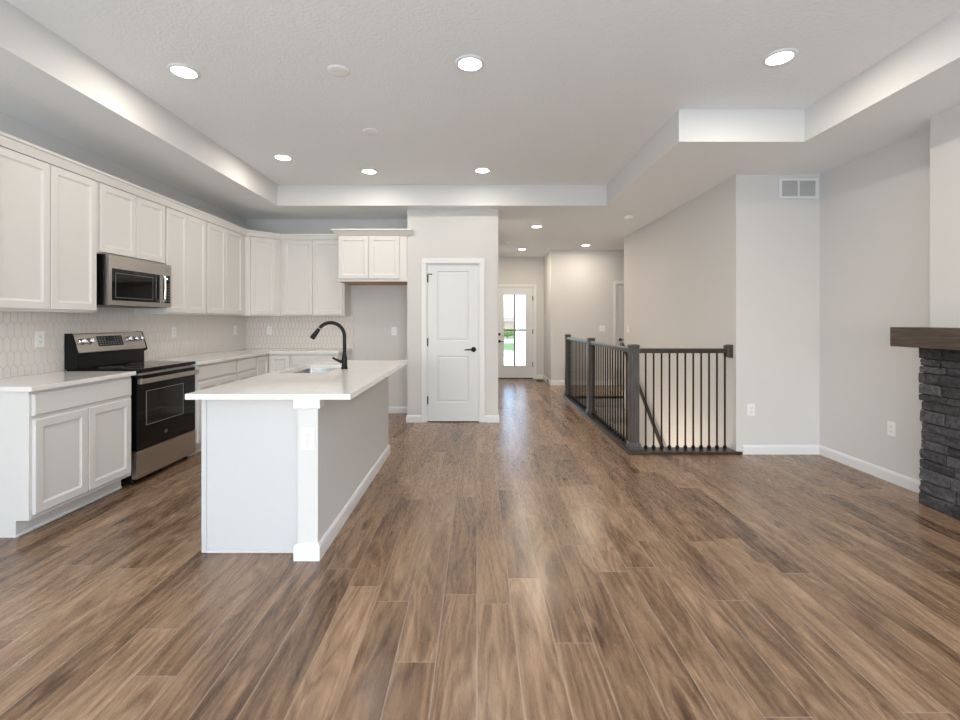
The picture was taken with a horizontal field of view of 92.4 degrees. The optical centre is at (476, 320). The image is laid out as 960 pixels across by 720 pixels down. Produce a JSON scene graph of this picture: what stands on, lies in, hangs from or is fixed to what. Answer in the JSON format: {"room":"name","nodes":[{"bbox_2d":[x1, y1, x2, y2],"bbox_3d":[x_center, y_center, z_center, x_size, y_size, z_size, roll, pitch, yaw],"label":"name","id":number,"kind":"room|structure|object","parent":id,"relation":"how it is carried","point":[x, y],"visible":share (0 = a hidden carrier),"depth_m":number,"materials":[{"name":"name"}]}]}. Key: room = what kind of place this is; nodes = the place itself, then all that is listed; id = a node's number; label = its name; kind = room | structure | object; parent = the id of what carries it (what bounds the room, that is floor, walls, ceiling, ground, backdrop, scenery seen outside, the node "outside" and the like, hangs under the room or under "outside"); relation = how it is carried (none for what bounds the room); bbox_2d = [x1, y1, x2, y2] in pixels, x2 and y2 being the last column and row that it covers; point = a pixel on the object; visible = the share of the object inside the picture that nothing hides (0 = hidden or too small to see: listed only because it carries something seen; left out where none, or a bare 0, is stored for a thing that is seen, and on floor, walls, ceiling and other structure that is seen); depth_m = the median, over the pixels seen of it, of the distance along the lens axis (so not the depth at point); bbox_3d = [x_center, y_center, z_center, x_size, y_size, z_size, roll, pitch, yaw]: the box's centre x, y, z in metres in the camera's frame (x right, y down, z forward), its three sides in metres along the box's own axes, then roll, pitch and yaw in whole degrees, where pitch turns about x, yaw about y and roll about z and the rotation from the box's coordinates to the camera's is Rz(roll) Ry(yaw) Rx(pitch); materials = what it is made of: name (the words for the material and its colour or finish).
{"room":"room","nodes":[
{"label":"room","id":0,"kind":"room"},
{"bbox_2d":[0,112,245,377],"bbox_3d":[-3.330,-0.060,2.065,0.120,2.740,9.130,0,0,0],"label":"wall","id":1,"kind":"structure","parent":0,"point":[9,125],"depth_m":4.02,"materials":[{"name":"white paint"}]},
{"bbox_2d":[0,146,96,312],"bbox_3d":[-3.112,-0.581,3.181,0.314,1.038,0.806,0,0,0],"label":"upper cabinet","id":2,"kind":"object","parent":1,"relation":"attached to","point":[48,213],"visible":1,"depth_m":3.16,"materials":[{"name":"white paint"}]},
{"bbox_2d":[0,307,245,377],"bbox_3d":[-3.266,0.138,4.623,0.007,0.514,3.757,0,0,0],"label":"backsplash","id":3,"kind":"structure","parent":1,"relation":"attached to","point":[195,334],"depth_m":4.05,"materials":[{"name":"beige tile"}]},
{"bbox_2d":[35,331,43,346],"bbox_3d":[-3.258,0.138,3.430,0.008,0.118,0.072,0,0,0],"label":"outlet","id":4,"kind":"object","parent":3,"relation":"attached to","point":[39,335],"visible":1,"depth_m":3.42,"materials":[{"name":"white plastic"}]},
{"bbox_2d":[172,327,175,337],"bbox_3d":[-3.258,0.125,4.950,0.008,0.118,0.072,0,0,0],"label":"outlet","id":5,"kind":"object","parent":3,"relation":"attached to","point":[173,328],"visible":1,"depth_m":4.94,"materials":[{"name":"white plastic"}]},
{"bbox_2d":[97,182,164,263],"bbox_3d":[-3.112,-0.814,3.980,0.314,0.572,0.784,0,0,0],"label":"upper cabinet","id":6,"kind":"object","parent":1,"relation":"attached to","point":[129,225],"visible":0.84,"depth_m":3.91,"materials":[{"name":"white paint"}]},
{"bbox_2d":[97,254,170,307],"bbox_3d":[-3.059,-0.320,3.996,0.406,0.412,0.752,0,0,0],"label":"microwave","id":7,"kind":"object","parent":6,"relation":"attached to","point":[122,282],"visible":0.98,"depth_m":3.88,"materials":[{"name":"silver metal"}]},
{"bbox_2d":[134,207,205,314],"bbox_3d":[-3.112,-0.581,4.705,0.314,1.038,0.659,0,0,0],"label":"upper cabinet","id":8,"kind":"object","parent":1,"relation":"attached to","point":[185,235],"visible":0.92,"depth_m":4.65,"materials":[{"name":"white paint"}]},
{"bbox_2d":[205,222,244,315],"bbox_3d":[-3.112,-0.581,5.466,0.314,1.038,0.855,0,0,0],"label":"upper cabinet","id":9,"kind":"object","parent":1,"relation":"attached to","point":[225,248],"visible":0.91,"depth_m":5.38,"materials":[{"name":"white paint"}]},
{"bbox_2d":[246,219,406,406],"bbox_3d":[-2.084,-0.060,6.560,2.372,2.740,0.100,0,0,0],"label":"wall","id":10,"kind":"structure","parent":0,"point":[375,309],"depth_m":6.51,"materials":[{"name":"white paint"}]},
{"bbox_2d":[245,236,279,315],"bbox_3d":[-2.965,-0.581,6.203,0.609,1.038,0.612,0,0,0],"label":"upper cabinet","id":11,"kind":"object","parent":10,"relation":"attached to","point":[262,255],"visible":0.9,"depth_m":6.04,"materials":[{"name":"white paint"}]},
{"bbox_2d":[0,131,337,239],"bbox_3d":[-2.397,-1.125,4.496,1.214,0.077,3.492,0,0,0],"label":"crown molding","id":12,"kind":"structure","parent":11,"relation":"attached to","point":[10,142],"depth_m":3.87,"materials":[{"name":"white paint"}]},
{"bbox_2d":[246,316,353,347],"bbox_3d":[-2.503,0.167,6.506,1.517,0.457,0.007,0,0,0],"label":"backsplash","id":13,"kind":"structure","parent":10,"relation":"attached to","point":[287,331],"depth_m":6.50,"materials":[{"name":"beige tile"}]},
{"bbox_2d":[267,326,271,334],"bbox_3d":[-2.930,0.140,6.498,0.072,0.118,0.008,0,0,0],"label":"outlet","id":14,"kind":"object","parent":13,"relation":"attached to","point":[269,328],"visible":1,"depth_m":6.50,"materials":[{"name":"white plastic"}]},
{"bbox_2d":[280,240,349,315],"bbox_3d":[-2.224,-0.581,6.352,0.868,1.038,0.314,0,0,0],"label":"upper cabinet","id":15,"kind":"object","parent":10,"relation":"attached to","point":[309,284],"visible":0.85,"depth_m":6.20,"materials":[{"name":"white paint"}]},
{"bbox_2d":[331,229,411,284],"bbox_3d":[-1.345,-0.833,6.176,1.030,0.669,0.667,0,0,0],"label":"upper cabinet","id":16,"kind":"object","parent":10,"relation":"attached to","point":[365,256],"visible":0.93,"depth_m":5.91,"materials":[{"name":"white paint"}]},
{"bbox_2d":[391,327,396,334],"bbox_3d":[-1.175,0.150,6.506,0.072,0.118,0.008,0,0,0],"label":"outlet","id":17,"kind":"object","parent":10,"relation":"attached to","point":[393,329],"visible":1,"depth_m":6.50,"materials":[{"name":"white plastic"}]},
{"bbox_2d":[388,407,420,422],"bbox_3d":[-1.233,1.264,6.207,1.034,0.092,0.604,0,0,0],"label":"baseboard","id":18,"kind":"structure","parent":10,"relation":"attached to","point":[409,418],"depth_m":5.91,"materials":[{"name":"white paint"}]},
{"bbox_2d":[407,209,497,414],"bbox_3d":[-0.312,-0.060,8.135,1.171,2.740,4.430,0,0,0],"label":"wall","id":19,"kind":"structure","parent":0,"point":[436,233],"depth_m":5.92,"materials":[{"name":"white paint"}]},
{"bbox_2d":[427,264,478,420],"bbox_3d":[-0.313,0.287,5.918,0.668,2.021,0.097,0,0,0],"label":"door","id":20,"kind":"structure","parent":19,"relation":"in","point":[452,289],"depth_m":5.93,"materials":[{"name":"white paint"}]},
{"bbox_2d":[421,258,484,421],"bbox_3d":[-0.310,0.257,5.962,0.814,2.107,0.116,0,0,0],"label":"trim","id":21,"kind":"structure","parent":19,"relation":"attached to","point":[424,261],"depth_m":5.90,"materials":[{"name":"white paint"}]},
{"bbox_2d":[485,413,498,422],"bbox_3d":[0.229,1.264,8.127,0.191,0.092,4.448,0,0,1],"label":"baseboard","id":22,"kind":"structure","parent":19,"relation":"attached to","point":[488,418],"depth_m":5.91,"materials":[{"name":"white paint"}]},
{"bbox_2d":[0,379,959,719],"bbox_3d":[0.665,1.335,3.885,8.070,0.050,12.970,0,0,0],"label":"floor","id":23,"kind":"structure","parent":0,"point":[526,565],"depth_m":2.19,"materials":[{"name":"wood"}]},
{"bbox_2d":[0,376,130,537],"bbox_3d":[-2.975,0.868,3.180,0.588,0.882,0.818,0,0,0],"label":"base cabinet","id":24,"kind":"object","parent":23,"relation":"on","point":[63,450],"visible":0.95,"depth_m":2.97,"materials":[{"name":"white paint"}]},
{"bbox_2d":[0,371,135,391],"bbox_3d":[-2.961,0.411,3.168,0.602,0.030,0.847,0,0,0],"label":"countertop","id":25,"kind":"structure","parent":24,"relation":"on","point":[43,381],"depth_m":3.13,"materials":[{"name":"white stone"}]},
{"bbox_2d":[64,331,198,484],"bbox_3d":[-2.954,0.706,4.014,0.608,1.206,0.768,0,0,0],"label":"oven range","id":26,"kind":"object","parent":23,"relation":"on","point":[162,420],"visible":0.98,"depth_m":3.91,"materials":[{"name":"black metal"}]},
{"bbox_2d":[67,361,195,372],"bbox_3d":[-2.965,0.402,4.014,0.550,0.028,0.768,0,0,0],"label":"cooktop","id":27,"kind":"object","parent":26,"relation":"in","point":[138,366],"depth_m":3.92,"materials":[{"name":"black glass"}]},
{"bbox_2d":[187,359,235,456],"bbox_3d":[-2.975,0.868,4.776,0.588,0.882,0.740,0,0,0],"label":"base cabinet","id":28,"kind":"object","parent":23,"relation":"on","point":[214,374],"visible":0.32,"depth_m":4.61,"materials":[{"name":"white paint"}]},
{"bbox_2d":[148,349,351,364],"bbox_3d":[-2.517,0.411,5.450,1.490,0.030,2.101,0,0,0],"label":"countertop","id":29,"kind":"structure","parent":28,"relation":"on","point":[206,358],"depth_m":5.52,"materials":[{"name":"white stone"}]},
{"bbox_2d":[236,356,255,380],"bbox_3d":[-2.975,0.868,5.375,0.588,0.882,0.449,0,0,0],"label":"base cabinet","id":30,"kind":"object","parent":23,"relation":"on","point":[245,367],"visible":0.19,"depth_m":5.34,"materials":[{"name":"white paint"}]},
{"bbox_2d":[255,354,290,375],"bbox_3d":[-2.836,0.868,6.056,0.867,0.882,0.906,0,0,0],"label":"base cabinet","id":31,"kind":"object","parent":23,"relation":"on","point":[267,363],"visible":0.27,"depth_m":5.92,"materials":[{"name":"white paint"}]},
{"bbox_2d":[201,376,389,560],"bbox_3d":[-1.204,0.868,3.517,0.700,0.882,2.036,0,0,0],"label":"kitchen island","id":32,"kind":"object","parent":23,"relation":"on","point":[261,492],"visible":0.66,"depth_m":2.59,"materials":[{"name":"grey paint"}]},
{"bbox_2d":[185,360,408,399],"bbox_3d":[-1.127,0.411,3.530,0.890,0.030,2.110,0,0,0],"label":"island countertop","id":33,"kind":"structure","parent":32,"relation":"on","point":[360,375],"depth_m":2.94,"materials":[{"name":"white stone"}]},
{"bbox_2d":[294,368,337,372],"bbox_3d":[-1.325,0.536,3.780,0.374,0.218,0.664,0,0,0],"label":"sink","id":34,"kind":"object","parent":33,"relation":"in","point":[309,370],"visible":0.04,"depth_m":4.10,"materials":[{"name":"silver metal"}]},
{"bbox_2d":[310,321,347,368],"bbox_3d":[-1.210,0.199,3.760,0.308,0.393,0.054,0,0,0],"label":"kitchen faucet","id":35,"kind":"object","parent":33,"relation":"on","point":[343,361],"visible":1,"depth_m":3.75,"materials":[{"name":"black metal"}]},
{"bbox_2d":[301,428,314,449],"bbox_3d":[-0.924,0.647,2.511,0.072,0.118,0.008,0,0,0],"label":"outlet","id":36,"kind":"object","parent":32,"relation":"attached to","point":[307,434],"visible":1,"depth_m":2.51,"materials":[{"name":"white plastic"}]},
{"bbox_2d":[291,351,349,366],"bbox_3d":[-2.096,0.868,6.213,0.608,0.882,0.593,0,0,0],"label":"base cabinet","id":37,"kind":"object","parent":23,"relation":"on","point":[296,359],"visible":0.15,"depth_m":5.92,"materials":[{"name":"white paint"}]},
{"bbox_2d":[562,334,741,454],"bbox_3d":[2.036,0.774,6.247,1.108,1.070,3.518,0,0,0],"label":"stair railing","id":38,"kind":"object","parent":23,"relation":"on","point":[629,443],"visible":1,"depth_m":4.62,"materials":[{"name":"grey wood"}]},
{"bbox_2d":[918,348,959,519],"bbox_3d":[3.239,0.750,2.245,0.198,1.120,2.093,0,0,0],"label":"fireplace surround","id":39,"kind":"object","parent":23,"relation":"on","point":[939,379],"visible":0.99,"depth_m":3.13,"materials":[{"name":"grey stone"}]},
{"bbox_2d":[890,327,959,349],"bbox_3d":[3.182,0.117,2.201,0.347,0.138,2.302,0,0,0],"label":"mantel shelf","id":40,"kind":"object","parent":39,"relation":"on","point":[915,337],"visible":0.94,"depth_m":3.08,"materials":[{"name":"brown wood"}]},
{"bbox_2d":[0,0,959,256],"bbox_3d":[0.665,-1.560,3.925,8.070,0.260,13.050,0,0,0],"label":"ceiling","id":41,"kind":"structure","parent":0,"point":[565,92],"depth_m":3.27,"materials":[{"name":"white paint"}]},
{"bbox_2d":[167,63,200,78],"bbox_3d":[-1.985,-1.684,3.116,0.196,0.011,0.196,0,0,0],"label":"recessed light","id":42,"kind":"object","parent":41,"relation":"in","point":[184,71],"visible":1,"depth_m":3.11,"materials":[{"name":"white paint"}]},
{"bbox_2d":[273,154,292,160],"bbox_3d":[-2.005,-1.684,4.755,0.196,0.011,0.196,0,0,0],"label":"recessed light","id":43,"kind":"object","parent":41,"relation":"in","point":[283,157],"visible":1,"depth_m":4.75,"materials":[{"name":"white paint"}]},
{"bbox_2d":[327,65,349,76],"bbox_3d":[-0.936,-1.684,3.110,0.148,0.012,0.148,0,0,0],"label":"cover plate","id":44,"kind":"object","parent":41,"relation":"attached to","point":[335,70],"visible":1,"depth_m":3.09,"materials":[{"name":"white plastic"}]},
{"bbox_2d":[360,168,377,173],"bbox_3d":[-1.220,-1.684,5.200,0.196,0.011,0.196,0,0,0],"label":"recessed light","id":45,"kind":"object","parent":41,"relation":"in","point":[364,170],"visible":1,"depth_m":5.20,"materials":[{"name":"white paint"}]},
{"bbox_2d":[362,128,378,134],"bbox_3d":[-0.948,-1.684,4.110,0.148,0.012,0.148,0,0,0],"label":"cover plate","id":46,"kind":"object","parent":41,"relation":"attached to","point":[369,131],"visible":1,"depth_m":4.09,"materials":[{"name":"white plastic"}]},
{"bbox_2d":[455,55,484,71],"bbox_3d":[-0.046,-1.684,3.020,0.196,0.011,0.196,0,0,0],"label":"recessed light","id":47,"kind":"object","parent":41,"relation":"in","point":[467,63],"visible":1,"depth_m":3.01,"materials":[{"name":"white paint"}]},
{"bbox_2d":[474,167,490,172],"bbox_3d":[0.060,-1.684,5.165,0.196,0.011,0.196,0,0,0],"label":"recessed light","id":48,"kind":"object","parent":41,"relation":"in","point":[479,169],"visible":1,"depth_m":5.15,"materials":[{"name":"white paint"}]},
{"bbox_2d":[530,225,542,227],"bbox_3d":[0.906,-1.424,6.980,0.196,0.011,0.196,0,0,0],"label":"recessed light","id":49,"kind":"object","parent":41,"relation":"in","point":[532,226],"visible":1,"depth_m":6.96,"materials":[{"name":"white paint"}]},
{"bbox_2d":[624,215,633,219],"bbox_3d":[2.090,-1.409,6.320,0.140,0.042,0.140,0,0,0],"label":"smoke detector","id":50,"kind":"object","parent":41,"relation":"attached to","point":[629,217],"visible":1,"depth_m":6.27,"materials":[{"name":"white plastic"}]},
{"bbox_2d":[762,48,797,65],"bbox_3d":[1.940,-1.684,2.950,0.196,0.011,0.196,0,0,0],"label":"recessed light","id":51,"kind":"object","parent":41,"relation":"in","point":[778,57],"visible":1,"depth_m":2.94,"materials":[{"name":"white paint"}]},
{"bbox_2d":[0,0,959,205],"bbox_3d":[0.068,-1.560,2.062,5.105,0.260,7.325,0,0,0],"label":"tray ceiling border","id":52,"kind":"structure","parent":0,"point":[21,35],"depth_m":3.68,"materials":[{"name":"white paint"}]},
{"bbox_2d":[498,257,543,374],"bbox_3d":[0.896,-0.060,10.420,1.447,2.740,0.140,0,0,0],"label":"wall","id":53,"kind":"structure","parent":0,"point":[511,270],"depth_m":10.35,"materials":[{"name":"white paint"}]},
{"bbox_2d":[498,288,532,377],"bbox_3d":[0.851,0.277,10.350,0.833,2.026,0.100,0,0,0],"label":"door","id":54,"kind":"structure","parent":53,"relation":"in","point":[504,371],"depth_m":10.35,"materials":[{"name":"white paint"}]},
{"bbox_2d":[498,378,532,378],"bbox_3d":[0.848,1.301,10.404,0.827,0.018,0.132,0,0,0],"label":"trim","id":55,"kind":"structure","parent":53,"relation":"attached to","point":[498,378],"depth_m":10.34,"materials":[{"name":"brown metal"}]},
{"bbox_2d":[498,285,535,378],"bbox_3d":[0.848,0.253,10.392,0.965,2.115,0.116,0,0,0],"label":"trim","id":56,"kind":"structure","parent":53,"relation":"attached to","point":[499,286],"depth_m":10.33,"materials":[{"name":"white paint"}]},
{"bbox_2d":[544,250,623,380],"bbox_3d":[3.050,-0.060,9.840,3.100,2.740,1.020,0,0,0],"label":"wall","id":57,"kind":"structure","parent":0,"point":[578,284],"depth_m":9.33,"materials":[{"name":"white paint"}]},
{"bbox_2d":[536,375,546,381],"bbox_3d":[1.417,1.264,10.055,0.164,0.092,0.590,0,0,0],"label":"baseboard","id":58,"kind":"structure","parent":57,"relation":"attached to","point":[544,377],"depth_m":10.34,"materials":[{"name":"white paint"}]},
{"bbox_2d":[548,379,613,384],"bbox_3d":[2.127,1.264,9.438,1.283,0.092,0.245,0,0,0],"label":"baseboard","id":59,"kind":"structure","parent":57,"relation":"attached to","point":[550,382],"depth_m":9.31,"materials":[{"name":"white paint"}]},
{"bbox_2d":[599,325,604,330],"bbox_3d":[2.540,0.160,9.325,0.118,0.118,0.009,0,0,0],"label":"light switch","id":60,"kind":"object","parent":57,"relation":"attached to","point":[601,327],"visible":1,"depth_m":9.32,"materials":[{"name":"white plastic"}]},
{"bbox_2d":[614,281,623,384],"bbox_3d":[3.225,0.254,9.372,0.914,2.112,0.116,0,0,0],"label":"trim","id":61,"kind":"structure","parent":57,"relation":"attached to","point":[616,283],"depth_m":9.31,"materials":[{"name":"white paint"}]},
{"bbox_2d":[617,285,623,384],"bbox_3d":[3.225,0.291,9.335,0.762,2.026,0.089,0,0,0],"label":"door","id":62,"kind":"structure","parent":57,"relation":"in","point":[620,288],"depth_m":9.35,"materials":[{"name":"white paint"}]},
{"bbox_2d":[624,178,730,448],"bbox_3d":[2.600,1.290,6.275,0.120,5.440,3.350,0,0,0],"label":"wall","id":63,"kind":"structure","parent":0,"point":[677,266],"depth_m":5.63,"materials":[{"name":"white paint"}]},
{"bbox_2d":[620,342,663,446],"bbox_3d":[2.503,1.634,6.295,0.074,2.518,3.270,0,0,0],"label":"wall handrail","id":64,"kind":"object","parent":63,"relation":"attached to","point":[658,436],"visible":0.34,"depth_m":6.61,"materials":[{"name":"black metal"}]},
{"bbox_2d":[731,175,819,451],"bbox_3d":[3.000,-0.060,4.555,0.920,2.740,0.090,0,0,0],"label":"wall","id":65,"kind":"structure","parent":0,"point":[775,242],"depth_m":4.51,"materials":[{"name":"white paint"}]},
{"bbox_2d":[747,404,754,415],"bbox_3d":[2.686,0.877,4.506,0.072,0.118,0.008,0,0,0],"label":"outlet","id":66,"kind":"object","parent":65,"relation":"attached to","point":[750,407],"visible":1,"depth_m":4.50,"materials":[{"name":"white plastic"}]},
{"bbox_2d":[779,178,818,198],"bbox_3d":[3.150,-1.293,4.506,0.384,0.196,0.016,0,0,0],"label":"air vent","id":67,"kind":"object","parent":65,"relation":"in","point":[789,188],"visible":1,"depth_m":4.51,"materials":[{"name":"white metal"}]},
{"bbox_2d":[820,128,929,480],"bbox_3d":[3.410,-0.060,1.005,0.100,2.740,7.010,0,0,0],"label":"wall","id":68,"kind":"structure","parent":0,"point":[875,206],"depth_m":3.89,"materials":[{"name":"white paint"}]},
{"bbox_2d":[742,445,920,492],"bbox_3d":[2.980,1.264,3.905,0.760,0.092,1.210,0,0,0],"label":"baseboard","id":69,"kind":"structure","parent":68,"relation":"attached to","point":[901,480],"depth_m":4.27,"materials":[{"name":"white paint"}]},
{"bbox_2d":[887,421,895,436],"bbox_3d":[3.356,0.879,3.727,0.008,0.118,0.072,0,0,0],"label":"outlet","id":70,"kind":"object","parent":68,"relation":"attached to","point":[891,426],"visible":1,"depth_m":3.72,"materials":[{"name":"white plastic"}]},
{"bbox_2d":[930,105,959,327],"bbox_3d":[3.283,-0.060,2.228,0.155,2.740,2.055,0,0,0],"label":"wall","id":71,"kind":"structure","parent":0,"point":[945,126],"depth_m":3.15,"materials":[{"name":"white paint"}]},
{"bbox_3d":[2.080,4.045,6.260,1.160,0.050,3.480,0,0,0],"label":"floor","id":72,"kind":"structure","parent":0,"visible":0},
{"bbox_2d":[574,396,625,435],"bbox_3d":[2.071,2.663,6.311,0.932,2.695,3.383,0,0,0],"label":"wall","id":73,"kind":"structure","parent":72,"relation":"on","point":[574,396],"depth_m":7.74,"materials":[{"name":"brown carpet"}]},
{"label":"outside","id":74,"kind":"structure","parent":0,"visible":0},
{"bbox_2d":[504,351,522,364],"bbox_3d":[1.500,1.530,16.247,9.000,0.160,11.505,0,0,0],"label":"entry walk","id":75,"kind":"structure","parent":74,"point":[508,355],"depth_m":17.10,"materials":[{"name":"concrete"}]},
{"bbox_2d":[516,295,524,364],"bbox_3d":[2.450,-0.221,14.775,1.900,3.339,7.050,0,0,0],"label":"wall","id":76,"kind":"structure","parent":75,"relation":"on","point":[520,299],"depth_m":15.93,"materials":[{"name":"white"}]},
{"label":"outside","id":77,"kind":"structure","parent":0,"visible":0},
{"bbox_3d":[10.000,1.610,73.500,140.000,0.200,73.000,0,0,0],"label":"lawn","id":78,"kind":"structure","parent":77,"visible":0},
{"bbox_2d":[504,318,513,328],"bbox_3d":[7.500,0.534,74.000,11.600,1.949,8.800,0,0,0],"label":"house","id":79,"kind":"structure","parent":78,"relation":"on","point":[508,322],"depth_m":70.00,"materials":[{"name":"beige"}]},
{"bbox_2d":[504,331,513,338],"bbox_3d":[2.550,1.094,38.481,1.542,0.839,1.555,0,0,0],"label":"shrub","id":80,"kind":"object","parent":78,"relation":"on","point":[511,333],"visible":0.42,"depth_m":38.04,"materials":[{"name":"green plant"}]},
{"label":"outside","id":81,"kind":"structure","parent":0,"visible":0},
{"bbox_2d":[504,343,513,350],"bbox_3d":[10.000,1.520,25.500,60.000,0.180,7.000,0,0,0],"label":"lawn","id":82,"kind":"structure","parent":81,"point":[507,346],"depth_m":24.83,"materials":[{"name":"green plant"}]},
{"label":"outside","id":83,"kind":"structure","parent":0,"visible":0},
{"bbox_2d":[504,339,513,342],"bbox_3d":[10.000,1.560,33.000,100.000,0.180,8.000,0,0,0],"label":"street","id":84,"kind":"structure","parent":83,"point":[505,340],"depth_m":33.81,"materials":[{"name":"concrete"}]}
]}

